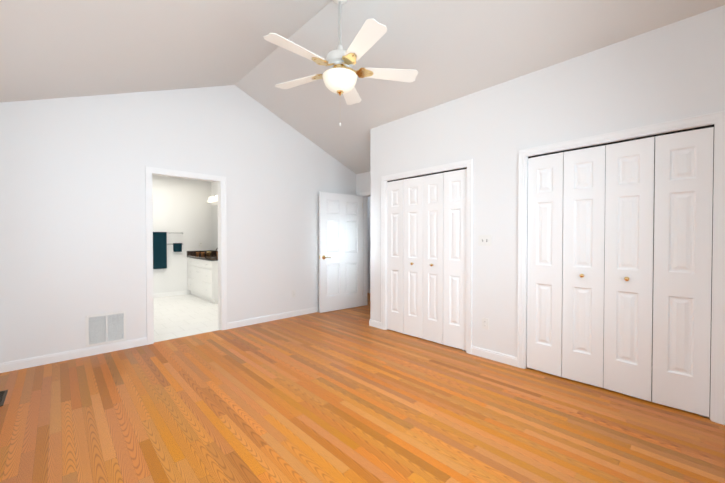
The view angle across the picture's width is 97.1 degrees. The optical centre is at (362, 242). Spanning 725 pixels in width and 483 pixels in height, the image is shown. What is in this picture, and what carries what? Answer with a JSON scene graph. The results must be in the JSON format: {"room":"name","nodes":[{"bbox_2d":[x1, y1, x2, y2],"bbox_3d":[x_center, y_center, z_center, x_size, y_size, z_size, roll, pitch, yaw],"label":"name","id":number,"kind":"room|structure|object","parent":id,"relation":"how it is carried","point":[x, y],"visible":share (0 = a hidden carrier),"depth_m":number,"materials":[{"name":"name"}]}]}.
{"room":"empty bedroom","nodes":[
{"label":"empty bedroom","id":0,"kind":"room"},
{"bbox_2d":[0,85,355,362],"bbox_3d":[-1.823,-0.528,4.536,4.830,3.440,0.115,-1,1,-44],"label":"wall","id":1,"kind":"structure","parent":0,"point":[72,218],"depth_m":3.65,"materials":[{"name":"white paint"}]},
{"bbox_2d":[85,311,125,347],"bbox_3d":[-2.816,0.941,3.525,0.350,0.340,0.010,-1,1,-44],"label":"air vent","id":2,"kind":"object","parent":1,"relation":"in","point":[105,328],"visible":1,"depth_m":3.52,"materials":[{"name":"white metal"}]},
{"bbox_2d":[0,306,318,372],"bbox_3d":[-1.779,1.148,4.512,4.600,0.090,0.014,-1,1,-44],"label":"baseboard","id":3,"kind":"structure","parent":1,"relation":"attached to","point":[49,358],"depth_m":3.49,"materials":[{"name":"white paint"}]},
{"bbox_2d":[145,166,226,344],"bbox_3d":[-2.254,0.148,4.135,0.928,2.099,0.157,-1,1,-44],"label":"door frame","id":4,"kind":"structure","parent":1,"relation":"attached to","point":[222,257],"depth_m":4.12,"materials":[{"name":"white paint"}]},
{"bbox_2d":[152,175,211,293],"bbox_3d":[-4.490,-0.188,6.766,2.675,2.700,0.115,-1,1,-44],"label":"wall","id":5,"kind":"structure","parent":0,"point":[180,205],"depth_m":7.10,"materials":[{"name":"white paint"}]},
{"bbox_2d":[153,232,182,268],"bbox_3d":[-4.222,0.155,6.891,0.660,0.780,0.079,-1,1,-44],"label":"towels","id":6,"kind":"object","parent":5,"relation":"attached to","point":[159,250],"visible":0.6,"depth_m":6.79,"materials":[{"name":"teal fabric"}]},
{"bbox_2d":[153,290,186,297],"bbox_3d":[-4.632,1.120,6.559,1.870,0.090,0.014,-1,1,-44],"label":"baseboard","id":7,"kind":"structure","parent":5,"relation":"attached to","point":[165,294],"depth_m":6.96,"materials":[{"name":"white paint"}]},
{"bbox_2d":[187,252,210,255],"bbox_3d":[-3.759,0.229,7.365,0.514,0.100,0.020,-1,1,-44],"label":"backsplash","id":8,"kind":"structure","parent":5,"relation":"attached to","point":[188,253],"depth_m":7.19,"materials":[{"name":"brown stone"}]},
{"bbox_2d":[211,182,217,250],"bbox_3d":[-2.374,-0.183,6.399,0.115,2.700,3.335,-1,1,-44],"label":"wall","id":9,"kind":"structure","parent":0,"point":[214,188],"depth_m":7.40,"materials":[{"name":"white paint"}]},
{"bbox_2d":[207,194,217,202],"bbox_3d":[-3.271,-1.011,7.131,0.160,0.165,0.800,-1,1,-44],"label":"sconce","id":10,"kind":"object","parent":9,"relation":"attached to","point":[213,198],"visible":0.69,"depth_m":7.17,"materials":[{"name":"white glass"}]},
{"bbox_2d":[211,204,217,249],"bbox_3d":[-3.028,-0.349,6.996,0.006,1.045,1.555,-1,1,-44],"label":"bathroom mirror","id":11,"kind":"object","parent":9,"relation":"attached to","point":[214,225],"visible":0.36,"depth_m":7.41,"materials":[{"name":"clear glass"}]},
{"bbox_2d":[0,294,724,482],"bbox_3d":[-0.656,1.243,4.480,6.580,0.100,8.710,-1,1,-44],"label":"floor","id":12,"kind":"structure","parent":0,"point":[349,395],"depth_m":2.25,"materials":[{"name":"brown wood"}]},
{"bbox_2d":[0,390,7,405],"bbox_3d":[-2.861,1.218,2.481,0.130,0.005,0.345,-1,1,-44],"label":"floor vent","id":13,"kind":"object","parent":12,"relation":"in","point":[3,394],"visible":1,"depth_m":2.53,"materials":[{"name":"black metal"}]},
{"bbox_2d":[187,256,217,303],"bbox_3d":[-3.206,0.744,6.799,0.543,0.835,1.614,-1,1,-44],"label":"bathroom vanity","id":14,"kind":"object","parent":12,"relation":"on","point":[202,274],"depth_m":6.42,"materials":[{"name":"white wood"}]},
{"bbox_2d":[195,256,217,259],"bbox_3d":[-3.209,0.306,6.803,0.534,0.040,1.594,-1,1,-44],"label":"countertop","id":15,"kind":"structure","parent":14,"relation":"on","point":[196,257],"depth_m":6.42,"materials":[{"name":"brown stone"}]},
{"bbox_2d":[0,0,724,173],"bbox_3d":[-0.074,-1.749,2.681,5.100,1.188,5.460,-1,1,-44],"label":"ceiling","id":16,"kind":"structure","parent":0,"point":[449,50],"depth_m":2.90,"materials":[{"name":"white paint"}]},
{"bbox_2d":[264,0,417,125],"bbox_3d":[-0.231,-1.616,2.777,1.302,1.176,1.360,-1,1,-44],"label":"ceiling fan","id":17,"kind":"object","parent":16,"relation":"hanging from","point":[371,33],"visible":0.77,"depth_m":2.70,"materials":[{"name":"white wood"}]},
{"bbox_2d":[322,68,356,93],"bbox_3d":[-0.198,-1.396,2.817,0.308,0.131,0.308,-1,1,-44],"label":"shade","id":18,"kind":"object","parent":17,"relation":"attached to","point":[344,80],"visible":0.92,"depth_m":2.72,"materials":[{"name":"white glass"}]},
{"bbox_2d":[356,171,369,195],"bbox_3d":[1.673,-0.061,4.288,0.115,2.513,5.075,-1,1,-44],"label":"wall","id":19,"kind":"structure","parent":0,"point":[362,182],"depth_m":5.95,"materials":[{"name":"white paint"}]},
{"bbox_2d":[319,192,362,312],"bbox_3d":[-0.374,0.155,5.665,0.920,2.028,0.157,-1,1,-44],"label":"entry door","id":20,"kind":"structure","parent":19,"relation":"in","point":[340,251],"depth_m":5.61,"materials":[{"name":"white paint"}]},
{"bbox_2d":[360,191,369,305],"bbox_3d":[0.390,0.123,5.640,0.157,2.109,1.129,-1,1,-44],"label":"door frame","id":21,"kind":"structure","parent":19,"relation":"attached to","point":[365,195],"depth_m":5.99,"materials":[{"name":"white paint"}]},
{"bbox_2d":[367,197,369,288],"bbox_3d":[0.796,-0.089,6.805,0.115,2.500,3.900,-1,1,-44],"label":"wall","id":22,"kind":"structure","parent":0,"point":[368,242],"depth_m":7.41,"materials":[{"name":"white paint"}]},
{"bbox_2d":[370,5,724,356],"bbox_3d":[1.438,-0.220,3.286,0.115,2.860,3.720,-1,1,-44],"label":"wall","id":23,"kind":"structure","parent":0,"point":[672,71],"depth_m":3.13,"materials":[{"name":"white paint"}]},
{"bbox_2d":[387,167,466,350],"bbox_3d":[0.745,0.180,3.964,0.082,2.040,1.190,-1,1,-44],"label":"bifold closet door","id":24,"kind":"structure","parent":23,"relation":"in","point":[426,254],"depth_m":3.90,"materials":[{"name":"white paint"}]},
{"bbox_2d":[381,159,472,353],"bbox_3d":[0.766,0.145,3.983,0.137,2.109,1.328,-1,1,-44],"label":"trim","id":25,"kind":"structure","parent":23,"relation":"attached to","point":[468,164],"depth_m":3.69,"materials":[{"name":"white paint"}]},
{"bbox_2d":[369,319,516,366],"bbox_3d":[1.387,1.165,3.265,0.014,0.090,3.733,-1,1,-44],"label":"baseboard","id":26,"kind":"structure","parent":23,"relation":"attached to","point":[496,356],"depth_m":3.32,"materials":[{"name":"white paint"}]},
{"bbox_2d":[478,235,490,245],"bbox_3d":[1.281,-0.027,3.360,0.014,0.114,0.139,-1,1,-44],"label":"light switch","id":27,"kind":"object","parent":23,"relation":"attached to","point":[484,240],"visible":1,"depth_m":3.36,"materials":[{"name":"white plastic"}]},
{"bbox_2d":[482,318,488,329],"bbox_3d":[1.290,0.848,3.367,0.008,0.114,0.070,-1,1,-44],"label":"outlet","id":28,"kind":"object","parent":23,"relation":"attached to","point":[485,323],"visible":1,"depth_m":3.36,"materials":[{"name":"white plastic"}]},
{"bbox_2d":[526,124,713,418],"bbox_3d":[1.999,0.198,2.647,0.082,2.040,1.206,-1,1,-44],"label":"bifold closet door","id":29,"kind":"structure","parent":23,"relation":"in","point":[619,261],"depth_m":2.54,"materials":[{"name":"white paint"}]},
{"bbox_2d":[517,110,724,424],"bbox_3d":[2.019,0.163,2.666,0.137,2.109,1.344,-1,1,-44],"label":"trim","id":30,"kind":"structure","parent":23,"relation":"attached to","point":[717,388],"depth_m":2.20,"materials":[{"name":"white paint"}]}
]}

